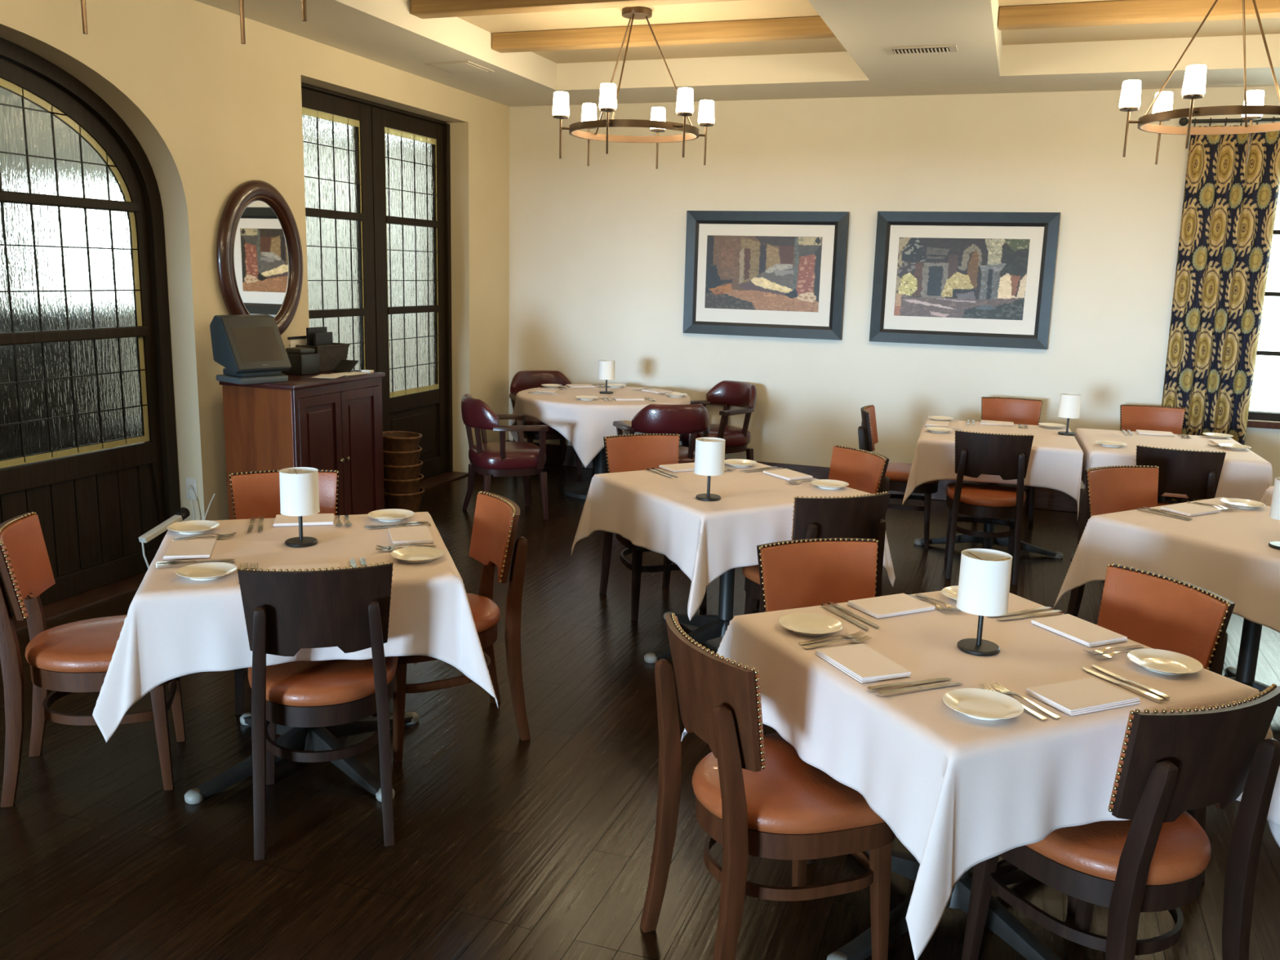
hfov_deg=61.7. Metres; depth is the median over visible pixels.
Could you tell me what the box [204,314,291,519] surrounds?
computer monitor
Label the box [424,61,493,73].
access panel
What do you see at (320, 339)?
menu
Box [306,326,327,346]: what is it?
menu
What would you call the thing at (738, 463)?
bread plate
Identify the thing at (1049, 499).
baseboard
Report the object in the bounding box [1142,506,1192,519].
knife
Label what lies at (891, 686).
knife
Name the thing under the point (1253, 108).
chandelier
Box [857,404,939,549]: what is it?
dining chair
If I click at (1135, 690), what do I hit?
knife
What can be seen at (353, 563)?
knife
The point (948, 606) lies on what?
fork
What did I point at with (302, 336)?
card holder
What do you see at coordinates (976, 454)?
dining chair
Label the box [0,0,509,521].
wall
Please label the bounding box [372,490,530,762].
dining chair
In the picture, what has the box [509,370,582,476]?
armchair
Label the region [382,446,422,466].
bread basket
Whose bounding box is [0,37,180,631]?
door
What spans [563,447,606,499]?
round table
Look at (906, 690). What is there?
knife
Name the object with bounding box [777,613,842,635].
bread plate
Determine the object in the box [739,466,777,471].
knife
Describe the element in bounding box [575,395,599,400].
bread plate
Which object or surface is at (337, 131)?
door
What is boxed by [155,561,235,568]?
knife
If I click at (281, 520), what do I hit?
napkin
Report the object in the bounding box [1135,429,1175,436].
napkin
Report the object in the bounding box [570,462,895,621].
tablecloth
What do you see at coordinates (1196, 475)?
dining chair
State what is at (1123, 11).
ceiling beam
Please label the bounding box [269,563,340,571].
napkin
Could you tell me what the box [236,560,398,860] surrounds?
dining chair
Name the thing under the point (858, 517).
dining chair
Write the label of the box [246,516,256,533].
knife
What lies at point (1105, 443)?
bread plate
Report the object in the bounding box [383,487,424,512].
bread basket
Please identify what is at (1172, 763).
dining chair
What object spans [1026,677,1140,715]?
napkin
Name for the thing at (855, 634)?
fork
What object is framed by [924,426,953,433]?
bread plate
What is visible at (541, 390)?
napkin
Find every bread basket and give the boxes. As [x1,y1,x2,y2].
[382,431,422,451]
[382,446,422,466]
[383,460,422,479]
[383,473,423,493]
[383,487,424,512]
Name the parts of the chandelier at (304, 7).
candle arm, candle arm, candle arm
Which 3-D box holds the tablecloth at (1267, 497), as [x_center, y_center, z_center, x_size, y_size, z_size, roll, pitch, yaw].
[3.630,0.285,4.976,1.106,0.413,1.096,-4,12,-25]
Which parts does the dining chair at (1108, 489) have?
leg, backrest, nailhead trim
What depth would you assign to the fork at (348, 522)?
3.90 m
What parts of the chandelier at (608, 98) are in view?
lamp shade, candle arm, candle arm, lamp shade, lamp shade, candle arm, suspension rod, suspension rod, candle arm, lamp shade, suspension rod, candle arm, lamp shade, candle arm, lamp shade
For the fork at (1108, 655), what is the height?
0.011 m
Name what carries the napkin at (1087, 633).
on the tablecloth at (960, 792)
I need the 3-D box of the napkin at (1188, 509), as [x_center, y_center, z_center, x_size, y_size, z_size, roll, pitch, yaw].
[2.317,0.124,4.505,0.211,0.013,0.139,-5,13,-29]
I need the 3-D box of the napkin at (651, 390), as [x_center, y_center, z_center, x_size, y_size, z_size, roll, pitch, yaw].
[0.132,-0.701,8.429,0.139,0.013,0.211,-7,14,-38]
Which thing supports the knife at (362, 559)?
on the tablecloth at (175, 625)
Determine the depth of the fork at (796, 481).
4.92 m
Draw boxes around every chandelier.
[80,0,306,44]
[552,6,714,168]
[1119,0,1279,164]
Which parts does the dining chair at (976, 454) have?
leg, leg, seat frame, seat, nailhead trim, backrest, leg, leg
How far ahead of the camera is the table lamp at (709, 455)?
4.43 m
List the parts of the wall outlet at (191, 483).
power cord, plate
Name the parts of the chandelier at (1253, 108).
lamp shade, candle arm, candle arm, lamp shade, suspension rod, candle arm, lamp shade, suspension rod, candle arm, lamp shade, suspension rod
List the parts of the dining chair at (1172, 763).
leg, leg, seat frame, seat, leg, nailhead trim, backrest, leg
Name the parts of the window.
sill, frame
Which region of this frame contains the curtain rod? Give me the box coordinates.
[1178,117,1279,125]
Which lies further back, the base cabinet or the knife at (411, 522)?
the base cabinet
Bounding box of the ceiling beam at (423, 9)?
[410,0,739,18]
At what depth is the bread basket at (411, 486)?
7.30 m
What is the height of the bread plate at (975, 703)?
0.020 m
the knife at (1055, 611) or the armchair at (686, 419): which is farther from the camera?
the armchair at (686, 419)
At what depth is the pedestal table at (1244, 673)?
4.32 m
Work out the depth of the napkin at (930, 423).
6.92 m
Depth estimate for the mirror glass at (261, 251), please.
6.21 m
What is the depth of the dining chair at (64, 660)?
3.40 m
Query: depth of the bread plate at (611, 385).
8.72 m
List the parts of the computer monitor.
power cord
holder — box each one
[287,335,306,339]
[333,360,359,372]
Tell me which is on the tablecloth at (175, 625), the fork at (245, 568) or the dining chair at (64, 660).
the fork at (245, 568)
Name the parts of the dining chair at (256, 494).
leg, nailhead trim, backrest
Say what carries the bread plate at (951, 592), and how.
on the tablecloth at (960, 792)
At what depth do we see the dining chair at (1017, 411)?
7.80 m
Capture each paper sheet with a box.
[310,373,342,377]
[332,371,368,375]
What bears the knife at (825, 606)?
on the tablecloth at (960, 792)
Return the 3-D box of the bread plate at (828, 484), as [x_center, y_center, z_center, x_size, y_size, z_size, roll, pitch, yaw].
[0.853,0.023,4.813,0.171,0.020,0.171,-5,13,-30]
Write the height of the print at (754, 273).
0.577 m
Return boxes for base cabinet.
[219,370,385,519]
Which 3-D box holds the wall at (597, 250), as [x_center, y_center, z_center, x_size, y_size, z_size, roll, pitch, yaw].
[2.985,-1.438,7.948,9.340,3.320,0.200,5,12,19]
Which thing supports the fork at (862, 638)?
on the tablecloth at (960, 792)
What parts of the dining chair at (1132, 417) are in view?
backrest, nailhead trim, leg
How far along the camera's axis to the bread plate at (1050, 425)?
7.00 m
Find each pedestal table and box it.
[184,711,418,804]
[644,568,734,662]
[826,849,1062,959]
[914,482,1063,558]
[1071,496,1164,559]
[1224,617,1279,706]
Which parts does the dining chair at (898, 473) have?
leg, backrest, nailhead trim, seat, seat frame, leg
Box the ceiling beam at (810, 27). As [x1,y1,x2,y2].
[491,16,835,53]
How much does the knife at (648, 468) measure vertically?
0.008 m
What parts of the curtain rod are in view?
rod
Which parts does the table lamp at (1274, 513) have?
lamp shade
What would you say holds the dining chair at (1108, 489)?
on the floor
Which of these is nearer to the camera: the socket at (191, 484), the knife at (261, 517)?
the knife at (261, 517)
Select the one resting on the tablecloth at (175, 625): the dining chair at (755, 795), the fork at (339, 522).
the fork at (339, 522)
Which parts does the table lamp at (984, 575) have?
stem, lamp shade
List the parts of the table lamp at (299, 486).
lamp shade, stem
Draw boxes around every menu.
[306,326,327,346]
[313,332,333,346]
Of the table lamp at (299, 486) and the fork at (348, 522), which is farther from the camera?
the fork at (348, 522)
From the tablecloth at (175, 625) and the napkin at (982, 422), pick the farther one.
the napkin at (982, 422)
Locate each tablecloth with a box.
[92,511,498,742]
[510,385,690,467]
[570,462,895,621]
[680,591,1279,959]
[902,418,1083,517]
[1053,497,1279,632]
[1075,427,1273,502]
[1260,485,1274,506]
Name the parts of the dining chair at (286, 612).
leg, leg, nailhead trim, backrest, seat, seat frame, leg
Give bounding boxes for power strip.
[138,506,190,568]
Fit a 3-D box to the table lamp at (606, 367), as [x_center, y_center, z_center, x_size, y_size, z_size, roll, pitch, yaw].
[-0.257,-0.792,8.228,0.127,0.252,0.127,5,12,19]
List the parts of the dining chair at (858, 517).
seat, leg, seat frame, leg, nailhead trim, backrest, leg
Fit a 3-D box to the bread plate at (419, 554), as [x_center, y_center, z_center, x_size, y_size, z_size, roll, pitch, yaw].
[-0.720,0.246,3.466,0.171,0.020,0.171,-2,12,-17]
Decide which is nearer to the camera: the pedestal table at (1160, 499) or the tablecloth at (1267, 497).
the tablecloth at (1267, 497)
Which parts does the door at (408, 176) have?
leaded glass, raised panel, panel, rail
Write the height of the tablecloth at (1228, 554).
0.413 m
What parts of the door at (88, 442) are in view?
leaded glass, lock rail, plank panel, rail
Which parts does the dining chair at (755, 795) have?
leg, backrest, nailhead trim, leg, seat, seat frame, leg, leg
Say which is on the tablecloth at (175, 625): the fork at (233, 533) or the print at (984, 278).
the fork at (233, 533)
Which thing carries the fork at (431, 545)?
on the tablecloth at (175, 625)
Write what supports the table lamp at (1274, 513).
on the tablecloth at (1228, 554)
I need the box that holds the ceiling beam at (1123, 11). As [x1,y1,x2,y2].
[997,0,1279,30]
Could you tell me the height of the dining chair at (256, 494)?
0.858 m
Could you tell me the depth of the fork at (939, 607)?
3.09 m
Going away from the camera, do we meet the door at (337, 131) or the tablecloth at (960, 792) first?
the tablecloth at (960, 792)
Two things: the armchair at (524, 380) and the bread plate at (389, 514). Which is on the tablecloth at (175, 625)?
the bread plate at (389, 514)
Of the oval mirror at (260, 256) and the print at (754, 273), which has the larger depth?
the print at (754, 273)
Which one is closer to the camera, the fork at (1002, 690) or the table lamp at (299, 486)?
the fork at (1002, 690)
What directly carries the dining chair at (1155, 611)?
on the floor
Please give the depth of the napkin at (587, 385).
8.62 m
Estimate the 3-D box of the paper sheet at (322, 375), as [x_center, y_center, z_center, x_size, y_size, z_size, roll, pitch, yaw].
[-1.790,-0.596,6.151,0.140,0.001,0.200,2,11,2]
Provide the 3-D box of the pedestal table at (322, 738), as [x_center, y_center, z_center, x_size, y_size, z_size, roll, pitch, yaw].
[-1.137,0.599,3.669,0.900,0.757,0.900,-2,12,-17]
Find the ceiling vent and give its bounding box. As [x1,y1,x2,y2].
[884,44,958,54]
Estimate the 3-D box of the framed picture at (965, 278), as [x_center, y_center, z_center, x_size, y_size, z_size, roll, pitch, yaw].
[2.405,-1.501,8.010,1.295,0.980,0.045,5,12,19]
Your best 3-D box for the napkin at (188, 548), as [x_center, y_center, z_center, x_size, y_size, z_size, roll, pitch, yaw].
[-1.466,0.225,3.490,0.139,0.013,0.211,-2,12,-16]
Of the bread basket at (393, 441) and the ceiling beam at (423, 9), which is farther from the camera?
the bread basket at (393, 441)
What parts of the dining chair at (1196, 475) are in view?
seat, nailhead trim, leg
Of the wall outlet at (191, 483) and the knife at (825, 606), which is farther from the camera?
the wall outlet at (191, 483)
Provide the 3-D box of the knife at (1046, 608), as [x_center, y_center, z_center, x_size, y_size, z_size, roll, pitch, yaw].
[1.087,0.378,3.059,0.229,0.008,0.017,-3,12,-22]
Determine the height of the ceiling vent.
0.016 m
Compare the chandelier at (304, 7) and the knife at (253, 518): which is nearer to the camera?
the chandelier at (304, 7)
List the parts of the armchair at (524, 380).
post, armrest, arm post, leg, backrest, seat, seat frame, leg, leg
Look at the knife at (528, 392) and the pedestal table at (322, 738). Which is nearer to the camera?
the pedestal table at (322, 738)
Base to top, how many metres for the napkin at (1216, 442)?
0.013 m
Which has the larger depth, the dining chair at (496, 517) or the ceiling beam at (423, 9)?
the ceiling beam at (423, 9)
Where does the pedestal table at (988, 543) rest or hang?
on the floor
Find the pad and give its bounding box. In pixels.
[361,369,373,373]
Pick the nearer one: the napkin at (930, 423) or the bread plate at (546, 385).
the napkin at (930, 423)
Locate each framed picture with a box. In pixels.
[682,210,848,340]
[869,211,1060,349]
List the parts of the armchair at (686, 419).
arm post, armrest, backrest, seat, post, post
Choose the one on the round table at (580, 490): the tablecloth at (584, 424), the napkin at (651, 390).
the tablecloth at (584, 424)
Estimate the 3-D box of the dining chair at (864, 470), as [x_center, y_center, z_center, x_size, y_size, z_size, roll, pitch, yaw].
[0.884,0.291,5.248,0.540,0.858,0.463,-4,12,-24]
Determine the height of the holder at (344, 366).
0.065 m
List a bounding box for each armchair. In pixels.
[461,393,548,519]
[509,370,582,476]
[613,403,710,463]
[679,380,756,460]
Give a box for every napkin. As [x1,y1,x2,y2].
[162,538,216,559]
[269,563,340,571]
[272,513,334,526]
[388,525,434,544]
[536,388,559,393]
[565,383,595,387]
[613,396,644,400]
[641,388,671,393]
[658,462,694,472]
[763,468,813,480]
[814,643,911,683]
[847,593,934,618]
[925,420,949,427]
[980,419,1013,426]
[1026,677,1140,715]
[1031,613,1128,647]
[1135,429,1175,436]
[1160,502,1221,516]
[1208,438,1241,444]
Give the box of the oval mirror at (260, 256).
[216,180,302,335]
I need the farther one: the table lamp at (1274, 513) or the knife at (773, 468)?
the knife at (773, 468)
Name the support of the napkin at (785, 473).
on the tablecloth at (657, 513)
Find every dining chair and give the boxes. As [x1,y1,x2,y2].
[0,511,186,807]
[228,469,338,715]
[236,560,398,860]
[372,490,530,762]
[599,433,706,621]
[640,613,895,959]
[742,491,890,614]
[756,444,889,608]
[756,537,878,864]
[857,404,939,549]
[944,430,1034,585]
[961,683,1279,959]
[972,396,1043,528]
[1066,465,1159,617]
[1066,563,1235,918]
[1120,404,1187,503]
[1135,444,1226,506]
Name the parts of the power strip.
lead cord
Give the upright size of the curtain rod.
0.060 m
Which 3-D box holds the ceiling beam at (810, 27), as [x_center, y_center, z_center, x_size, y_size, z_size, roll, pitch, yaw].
[0.138,-2.808,6.756,2.334,0.104,0.130,5,12,19]
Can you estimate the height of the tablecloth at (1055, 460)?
0.404 m
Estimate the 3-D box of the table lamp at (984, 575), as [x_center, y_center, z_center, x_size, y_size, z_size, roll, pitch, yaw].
[0.875,0.313,2.735,0.127,0.252,0.127,1,11,-1]
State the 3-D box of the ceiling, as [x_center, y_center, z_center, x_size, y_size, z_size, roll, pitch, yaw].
[1.326,-2.033,2.926,9.340,0.293,10.410,5,12,19]
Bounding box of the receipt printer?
[282,346,319,375]
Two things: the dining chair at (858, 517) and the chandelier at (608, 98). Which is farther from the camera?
the chandelier at (608, 98)
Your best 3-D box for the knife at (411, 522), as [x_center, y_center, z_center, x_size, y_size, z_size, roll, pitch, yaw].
[-0.888,0.161,3.904,0.229,0.008,0.017,-2,12,-17]
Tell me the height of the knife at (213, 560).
0.008 m
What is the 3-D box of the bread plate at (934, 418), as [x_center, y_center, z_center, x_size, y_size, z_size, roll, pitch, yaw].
[2.013,-0.408,7.170,0.171,0.020,0.171,5,12,17]
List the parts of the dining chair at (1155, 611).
leg, nailhead trim, backrest, leg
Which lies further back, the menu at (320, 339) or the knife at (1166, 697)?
the menu at (320, 339)
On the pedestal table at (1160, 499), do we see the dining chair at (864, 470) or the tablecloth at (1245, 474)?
the tablecloth at (1245, 474)
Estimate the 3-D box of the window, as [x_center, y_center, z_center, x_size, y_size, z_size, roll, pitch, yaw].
[5.047,-1.319,7.185,2.020,2.034,0.185,5,12,19]
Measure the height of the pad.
0.014 m
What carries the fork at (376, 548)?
on the tablecloth at (175, 625)
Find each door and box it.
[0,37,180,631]
[301,87,376,372]
[370,106,446,479]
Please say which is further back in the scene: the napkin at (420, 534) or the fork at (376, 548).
the napkin at (420, 534)
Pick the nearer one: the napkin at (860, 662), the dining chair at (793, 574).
the napkin at (860, 662)
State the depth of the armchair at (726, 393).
8.47 m
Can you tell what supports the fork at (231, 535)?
on the tablecloth at (175, 625)
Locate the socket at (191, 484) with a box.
[188,481,194,496]
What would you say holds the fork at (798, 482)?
on the tablecloth at (657, 513)
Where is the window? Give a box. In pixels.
[1246,186,1279,429]
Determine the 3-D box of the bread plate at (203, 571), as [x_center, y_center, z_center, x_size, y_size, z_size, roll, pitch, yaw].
[-1.303,0.279,3.221,0.171,0.020,0.171,-2,12,-17]
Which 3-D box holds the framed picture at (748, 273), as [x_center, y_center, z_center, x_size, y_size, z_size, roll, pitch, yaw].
[0.979,-1.631,8.498,1.290,0.975,0.045,5,12,19]
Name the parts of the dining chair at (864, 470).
leg, nailhead trim, backrest, leg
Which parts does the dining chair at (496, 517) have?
leg, seat frame, seat, leg, nailhead trim, backrest, leg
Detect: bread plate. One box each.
[166,520,219,534]
[175,562,236,580]
[367,508,414,521]
[390,546,444,563]
[541,383,562,387]
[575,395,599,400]
[604,383,626,387]
[665,392,687,397]
[724,458,756,467]
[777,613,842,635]
[810,479,848,489]
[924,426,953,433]
[927,416,953,421]
[941,585,958,601]
[942,688,1023,720]
[1038,422,1066,428]
[1095,440,1126,447]
[1127,648,1203,675]
[1202,432,1232,439]
[1217,443,1250,450]
[1220,497,1265,509]
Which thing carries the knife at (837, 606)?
on the tablecloth at (960, 792)
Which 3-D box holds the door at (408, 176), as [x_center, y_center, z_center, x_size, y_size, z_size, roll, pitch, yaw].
[-1.763,-1.340,8.192,0.068,2.768,0.990,5,12,19]
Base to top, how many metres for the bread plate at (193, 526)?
0.020 m
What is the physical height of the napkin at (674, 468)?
0.013 m
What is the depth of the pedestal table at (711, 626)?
4.92 m
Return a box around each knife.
[155,559,235,565]
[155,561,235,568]
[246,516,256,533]
[257,515,264,532]
[350,558,356,568]
[360,557,367,566]
[364,521,428,526]
[365,523,431,528]
[527,391,555,394]
[647,467,672,477]
[651,467,678,476]
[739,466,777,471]
[743,467,783,471]
[821,603,868,630]
[827,601,879,628]
[867,677,951,692]
[877,682,963,697]
[987,606,1053,617]
[995,609,1062,620]
[1082,666,1163,702]
[1092,664,1169,700]
[1137,507,1190,520]
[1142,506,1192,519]
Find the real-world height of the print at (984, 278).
0.585 m
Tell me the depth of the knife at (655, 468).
5.06 m
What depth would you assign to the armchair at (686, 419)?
7.11 m
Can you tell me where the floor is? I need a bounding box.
[0,464,1279,959]
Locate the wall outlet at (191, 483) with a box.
[185,477,198,519]
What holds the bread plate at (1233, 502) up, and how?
on the tablecloth at (1228, 554)
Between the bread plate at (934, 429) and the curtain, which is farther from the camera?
the curtain
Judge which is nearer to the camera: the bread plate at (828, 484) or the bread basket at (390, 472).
the bread plate at (828, 484)
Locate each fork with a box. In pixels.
[172,534,234,540]
[174,532,235,538]
[238,562,248,583]
[250,562,257,569]
[335,515,342,525]
[344,515,351,525]
[375,546,435,551]
[376,544,435,548]
[785,479,818,482]
[787,480,811,484]
[798,631,865,644]
[803,635,871,648]
[906,594,955,612]
[915,593,961,611]
[977,683,1047,720]
[990,682,1060,719]
[1082,644,1143,654]
[1090,650,1130,658]
[1186,502,1233,510]
[1192,502,1235,510]
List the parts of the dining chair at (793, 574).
leg, leg, backrest, nailhead trim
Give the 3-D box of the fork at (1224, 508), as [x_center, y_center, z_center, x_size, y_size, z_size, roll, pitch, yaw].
[2.469,0.111,4.597,0.023,0.011,0.195,-5,13,-30]
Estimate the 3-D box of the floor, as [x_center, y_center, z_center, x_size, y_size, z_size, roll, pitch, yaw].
[-1.244,2.409,-3.360,9.360,0.100,25.310,5,12,19]
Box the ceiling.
[194,0,1279,106]
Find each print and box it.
[704,235,822,311]
[893,237,1030,319]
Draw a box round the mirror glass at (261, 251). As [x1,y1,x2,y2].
[234,200,289,317]
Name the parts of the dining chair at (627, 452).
leg, seat frame, leg, backrest, nailhead trim, leg, leg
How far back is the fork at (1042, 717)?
2.36 m
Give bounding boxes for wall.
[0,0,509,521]
[508,85,1279,488]
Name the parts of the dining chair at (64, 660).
leg, backrest, nailhead trim, leg, seat, seat frame, leg, leg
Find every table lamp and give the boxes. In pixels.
[279,466,319,547]
[598,360,614,394]
[693,437,725,501]
[955,548,1012,656]
[1057,393,1081,435]
[1268,477,1279,550]
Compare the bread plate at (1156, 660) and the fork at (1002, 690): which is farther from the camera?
the bread plate at (1156, 660)
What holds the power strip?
on the floor
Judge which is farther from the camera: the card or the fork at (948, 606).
the card
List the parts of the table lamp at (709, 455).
stem, lamp shade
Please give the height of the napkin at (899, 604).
0.013 m
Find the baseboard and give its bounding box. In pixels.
[509,440,1083,512]
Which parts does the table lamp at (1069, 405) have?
stem, lamp shade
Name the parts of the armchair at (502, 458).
leg, post, post, backrest, post, leg, post, seat frame, seat, armrest, arm post, armrest, leg, arm post, leg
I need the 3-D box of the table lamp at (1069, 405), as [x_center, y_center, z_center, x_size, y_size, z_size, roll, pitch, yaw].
[2.663,-0.407,6.649,0.127,0.252,0.127,5,12,19]
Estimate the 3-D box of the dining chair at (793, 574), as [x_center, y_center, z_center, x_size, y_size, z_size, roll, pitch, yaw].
[0.625,0.658,3.336,0.463,0.858,0.540,-2,12,-18]
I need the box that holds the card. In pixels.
[289,338,306,347]
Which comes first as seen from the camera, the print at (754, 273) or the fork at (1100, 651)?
the fork at (1100, 651)
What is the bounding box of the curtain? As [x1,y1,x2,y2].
[1161,116,1279,502]
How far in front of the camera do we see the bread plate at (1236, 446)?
6.27 m
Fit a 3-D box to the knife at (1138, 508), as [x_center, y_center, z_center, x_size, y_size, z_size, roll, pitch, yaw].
[2.161,0.141,4.415,0.017,0.008,0.229,-6,13,-33]
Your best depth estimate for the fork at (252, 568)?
3.31 m
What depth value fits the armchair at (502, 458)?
7.21 m
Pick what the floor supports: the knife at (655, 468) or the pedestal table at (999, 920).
the pedestal table at (999, 920)
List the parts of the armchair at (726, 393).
armrest, seat frame, seat, arm post, post, backrest, armrest, post, leg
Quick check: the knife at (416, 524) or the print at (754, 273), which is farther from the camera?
the print at (754, 273)
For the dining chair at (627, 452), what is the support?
on the floor
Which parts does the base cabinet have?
raised panel, door, panel, frame, door, raised panel, panel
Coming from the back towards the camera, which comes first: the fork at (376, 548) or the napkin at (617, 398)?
the napkin at (617, 398)
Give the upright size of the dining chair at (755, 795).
0.858 m
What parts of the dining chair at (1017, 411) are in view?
backrest, nailhead trim, leg, leg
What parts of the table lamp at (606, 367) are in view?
stem, lamp shade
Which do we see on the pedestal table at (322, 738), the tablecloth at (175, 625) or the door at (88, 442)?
the tablecloth at (175, 625)
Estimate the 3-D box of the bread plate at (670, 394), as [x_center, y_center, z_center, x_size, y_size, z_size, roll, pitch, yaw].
[0.276,-0.645,8.151,0.171,0.020,0.171,5,12,19]
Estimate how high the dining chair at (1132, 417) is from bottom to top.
0.858 m
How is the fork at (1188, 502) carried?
on the tablecloth at (1228, 554)
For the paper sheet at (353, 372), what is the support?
on the base cabinet
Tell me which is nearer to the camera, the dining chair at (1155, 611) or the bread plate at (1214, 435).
the dining chair at (1155, 611)

